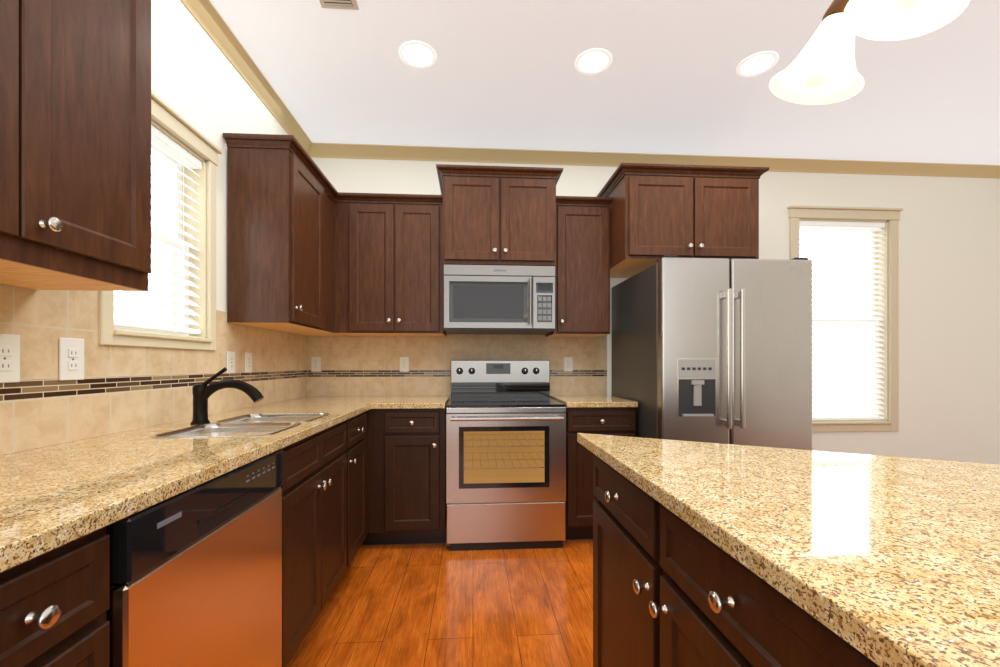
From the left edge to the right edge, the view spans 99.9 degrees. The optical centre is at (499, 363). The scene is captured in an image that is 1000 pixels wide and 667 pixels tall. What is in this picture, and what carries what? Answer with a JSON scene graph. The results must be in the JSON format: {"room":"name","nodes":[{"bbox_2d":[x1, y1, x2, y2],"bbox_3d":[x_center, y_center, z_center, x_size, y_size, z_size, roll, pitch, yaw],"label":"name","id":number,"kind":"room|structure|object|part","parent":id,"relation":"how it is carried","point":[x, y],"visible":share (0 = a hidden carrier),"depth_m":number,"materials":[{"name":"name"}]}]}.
{"room":"kitchen","nodes":[
{"label":"kitchen","id":0,"kind":"room"},
{"bbox_2d":[151,0,287,337],"bbox_3d":[-1.360,-0.245,0.263,0.140,2.830,5.900,0,0,-4],"label":"wall","id":1,"kind":"structure","parent":0,"point":[190,73],"depth_m":2.00,"materials":[{"name":"beige paint"}]},
{"bbox_2d":[98,90,221,350],"bbox_3d":[-1.436,-0.560,1.731,0.177,0.990,0.676,0,0,-4],"label":"window","id":2,"kind":"structure","parent":1,"relation":"in","point":[162,113],"depth_m":1.98,"materials":[{"name":"beige wood"}]},
{"bbox_2d":[114,144,188,335],"bbox_3d":[-1.484,-0.543,1.728,0.060,0.831,0.512,0,0,-4],"label":"sash","id":3,"kind":"object","parent":2,"relation":"attached to","point":[154,149],"depth_m":1.95,"materials":[{"name":"white plastic"}]},
{"bbox_2d":[114,125,201,333],"bbox_3d":[-1.420,-0.548,1.732,0.052,0.817,0.508,0,0,-4],"label":"blind","id":4,"kind":"object","parent":2,"relation":"attached to","point":[160,140],"depth_m":1.80,"materials":[{"name":"white plastic"}]},
{"bbox_2d":[0,284,606,454],"bbox_3d":[-0.208,0.051,1.665,2.338,0.637,3.250,0,0,-4],"label":"tile backsplash","id":5,"kind":"structure","parent":1,"relation":"attached to","point":[123,388],"depth_m":1.89,"materials":[{"name":"beige tile"}]},
{"bbox_2d":[0,334,19,382],"bbox_3d":[-1.333,-0.015,1.129,0.008,0.131,0.080,0,0,-4],"label":"outlet","id":6,"kind":"object","parent":5,"relation":"attached to","point":[9,344],"visible":1,"depth_m":1.14,"materials":[{"name":"white plastic"}]},
{"bbox_2d":[59,338,83,380],"bbox_3d":[-1.345,-0.015,1.321,0.008,0.131,0.080,0,0,-4],"label":"outlet","id":7,"kind":"object","parent":5,"relation":"attached to","point":[71,350],"visible":1,"depth_m":1.31,"materials":[{"name":"white plastic"}]},
{"bbox_2d":[227,351,234,373],"bbox_3d":[-1.401,-0.008,2.190,0.008,0.114,0.070,0,0,-4],"label":"outlet","id":8,"kind":"object","parent":5,"relation":"attached to","point":[230,355],"visible":1,"depth_m":2.18,"materials":[{"name":"white plastic"}]},
{"bbox_2d":[245,352,251,372],"bbox_3d":[-1.412,-0.008,2.359,0.008,0.114,0.070,0,0,-4],"label":"outlet","id":9,"kind":"object","parent":5,"relation":"attached to","point":[248,356],"visible":1,"depth_m":2.35,"materials":[{"name":"white plastic"}]},
{"bbox_2d":[311,357,320,371],"bbox_3d":[-1.403,0.002,3.204,0.070,0.114,0.008,0,0,-4],"label":"outlet","id":10,"kind":"object","parent":5,"relation":"attached to","point":[315,361],"visible":1,"depth_m":3.20,"materials":[{"name":"white plastic"}]},
{"bbox_2d":[400,357,408,371],"bbox_3d":[-0.740,0.002,3.247,0.070,0.114,0.008,0,0,-4],"label":"outlet","id":11,"kind":"object","parent":5,"relation":"attached to","point":[404,361],"visible":1,"depth_m":3.25,"materials":[{"name":"white plastic"}]},
{"bbox_2d":[564,357,572,370],"bbox_3d":[0.542,0.002,3.329,0.070,0.114,0.008,0,0,-4],"label":"outlet","id":12,"kind":"object","parent":5,"relation":"attached to","point":[568,361],"visible":1,"depth_m":3.33,"materials":[{"name":"white plastic"}]},
{"bbox_2d":[287,539,592,666],"bbox_3d":[1.639,1.220,0.456,6.150,0.100,6.180,0,0,-4],"label":"floor","id":13,"kind":"structure","parent":0,"point":[423,604],"depth_m":1.99,"materials":[{"name":"brown wood"}]},
{"bbox_2d":[107,450,283,666],"bbox_3d":[-0.986,0.725,1.064,0.588,0.882,0.632,0,0,-4],"label":"dishwasher","id":14,"kind":"object","parent":13,"relation":"on","point":[196,573],"visible":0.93,"depth_m":0.99,"materials":[{"name":"silver metal"}]},
{"bbox_2d":[0,367,637,666],"bbox_3d":[-0.209,0.592,1.664,2.332,1.156,3.248,0,0,-4],"label":"base unit","id":15,"kind":"object","parent":13,"relation":"on","point":[359,470],"visible":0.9,"depth_m":1.52,"materials":[{"name":"brown wood"}]},
{"bbox_2d":[190,367,263,424],"bbox_3d":[-1.124,0.129,1.733,0.284,0.231,0.068,0,0,-4],"label":"faucet","id":16,"kind":"object","parent":15,"relation":"on","point":[201,392],"depth_m":1.72,"materials":[{"name":"black metal"}]},
{"bbox_2d":[150,413,329,437],"bbox_3d":[-1.009,0.354,1.741,0.402,0.224,0.692,0,0,-4],"label":"sink","id":17,"kind":"object","parent":15,"relation":"in","point":[249,425],"depth_m":1.73,"materials":[{"name":"silver metal"}]},
{"bbox_2d":[0,395,637,572],"bbox_3d":[-0.209,0.263,1.664,2.332,0.035,3.248,0,0,-4],"label":"countertop","id":18,"kind":"structure","parent":15,"relation":"on","point":[52,497],"depth_m":1.01,"materials":[{"name":"stone"}]},
{"bbox_2d":[446,360,565,550],"bbox_3d":[0.023,0.570,2.936,0.758,1.200,0.720,0,0,-4],"label":"range","id":19,"kind":"object","parent":13,"relation":"on","point":[506,434],"visible":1,"depth_m":2.64,"materials":[{"name":"silver metal"}]},
{"bbox_3d":[0.028,0.585,2.641,0.510,0.326,0.003,0,0,-4],"label":"glass","id":20,"kind":"part","parent":19,"relation":"part of","materials":[{"name":"beige"}]},
{"bbox_2d":[612,255,811,449],"bbox_3d":[1.361,0.270,2.866,0.915,1.800,0.955,0,0,-4],"label":"refrigerator","id":21,"kind":"object","parent":13,"relation":"on","point":[709,350],"visible":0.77,"depth_m":2.45,"materials":[{"name":"silver metal"}]},
{"bbox_2d":[577,433,999,666],"bbox_3d":[1.824,0.708,0.207,2.932,0.925,2.780,0,0,-4],"label":"kitchen island","id":22,"kind":"object","parent":13,"relation":"on","point":[705,554],"visible":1,"depth_m":0.69,"materials":[{"name":"stone"}]},
{"bbox_2d":[209,0,999,164],"bbox_3d":[1.639,-1.710,0.456,6.150,0.100,6.180,0,0,-4],"label":"ceiling","id":23,"kind":"structure","parent":0,"point":[504,74],"depth_m":2.44,"materials":[{"name":"white paint"}]},
{"bbox_2d":[319,0,358,9],"bbox_3d":[-0.737,-1.653,1.872,0.170,0.013,0.170,0,0,-4],"label":"ceiling vent","id":24,"kind":"object","parent":23,"relation":"in","point":[330,4],"visible":1,"depth_m":1.92,"materials":[{"name":"white plastic"}]},
{"bbox_2d":[399,41,436,68],"bbox_3d":[-0.441,-1.657,2.256,0.200,0.004,0.200,0,0,-4],"label":"recessed light","id":25,"kind":"object","parent":23,"relation":"in","point":[416,54],"visible":1,"depth_m":2.25,"materials":[{"name":"white"}]},
{"bbox_2d":[575,48,611,74],"bbox_3d":[0.513,-1.657,2.308,0.200,0.004,0.200,0,0,-4],"label":"recessed light","id":26,"kind":"object","parent":23,"relation":"in","point":[597,60],"visible":1,"depth_m":2.30,"materials":[{"name":"white"}]},
{"bbox_2d":[736,51,778,76],"bbox_3d":[1.424,-1.657,2.326,0.200,0.004,0.200,0,0,-4],"label":"recessed light","id":27,"kind":"object","parent":23,"relation":"in","point":[761,62],"visible":1,"depth_m":2.32,"materials":[{"name":"white"}]},
{"bbox_2d":[769,0,969,104],"bbox_3d":[0.993,-1.077,0.450,0.907,1.165,0.877,0,0,-4],"label":"pendant chandelier","id":28,"kind":"object","parent":23,"relation":"hanging from","point":[824,71],"visible":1,"depth_m":0.74,"materials":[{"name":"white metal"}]},
{"bbox_2d":[311,157,999,464],"bbox_3d":[1.445,-0.245,3.470,6.150,2.830,0.140,0,0,-4],"label":"wall","id":29,"kind":"structure","parent":0,"point":[949,227],"depth_m":3.54,"materials":[{"name":"beige paint"}]},
{"bbox_2d":[0,0,768,336],"bbox_3d":[0.224,-0.770,1.764,3.195,1.112,3.091,0,0,-4],"label":"upper cabinet","id":30,"kind":"object","parent":29,"relation":"attached to","point":[307,257],"visible":0.99,"depth_m":2.18,"materials":[{"name":"brown wood"}]},
{"bbox_2d":[443,264,555,334],"bbox_3d":[-0.013,-0.450,3.049,0.763,0.444,0.494,0,0,-4],"label":"microwave","id":31,"kind":"object","parent":30,"relation":"attached to","point":[477,299],"visible":1,"depth_m":2.85,"materials":[{"name":"silver metal"}]},
{"bbox_2d":[181,0,999,177],"bbox_3d":[1.639,-1.621,0.456,5.870,0.078,5.900,0,0,-4],"label":"crown molding","id":32,"kind":"structure","parent":29,"relation":"attached to","point":[204,12],"depth_m":3.27,"materials":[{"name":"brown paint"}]},
{"bbox_2d":[787,205,902,431],"bbox_3d":[2.851,-0.367,3.542,0.985,1.855,0.177,0,0,-4],"label":"window","id":33,"kind":"structure","parent":29,"relation":"in","point":[809,213],"depth_m":3.50,"materials":[{"name":"beige wood"}]},
{"bbox_2d":[799,221,884,419],"bbox_3d":[2.852,-0.361,3.526,0.767,1.653,0.052,0,0,-4],"label":"blind","id":34,"kind":"object","parent":33,"relation":"attached to","point":[822,407],"depth_m":3.53,"materials":[{"name":"white plastic"}]},
{"bbox_2d":[812,231,878,416],"bbox_3d":[2.848,-0.358,3.590,0.771,1.661,0.060,0,0,-4],"label":"sash","id":35,"kind":"object","parent":33,"relation":"attached to","point":[869,232],"depth_m":3.60,"materials":[{"name":"white plastic"}]},
{"label":"outside","id":36,"kind":"structure","parent":0,"visible":0},
{"bbox_2d":[114,155,172,325],"bbox_3d":[-1.873,-0.543,1.703,0.001,2.055,1.736,0,0,-4],"label":"window","id":37,"kind":"structure","parent":36,"point":[154,160],"depth_m":2.35,"materials":[{"name":"white"}]},
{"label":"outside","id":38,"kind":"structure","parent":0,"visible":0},
{"bbox_2d":[799,230,870,410],"bbox_3d":[2.823,-0.358,3.979,1.995,2.885,0.001,0,0,-4],"label":"window","id":39,"kind":"structure","parent":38,"point":[809,231],"depth_m":4.00,"materials":[{"name":"white"}]}
]}

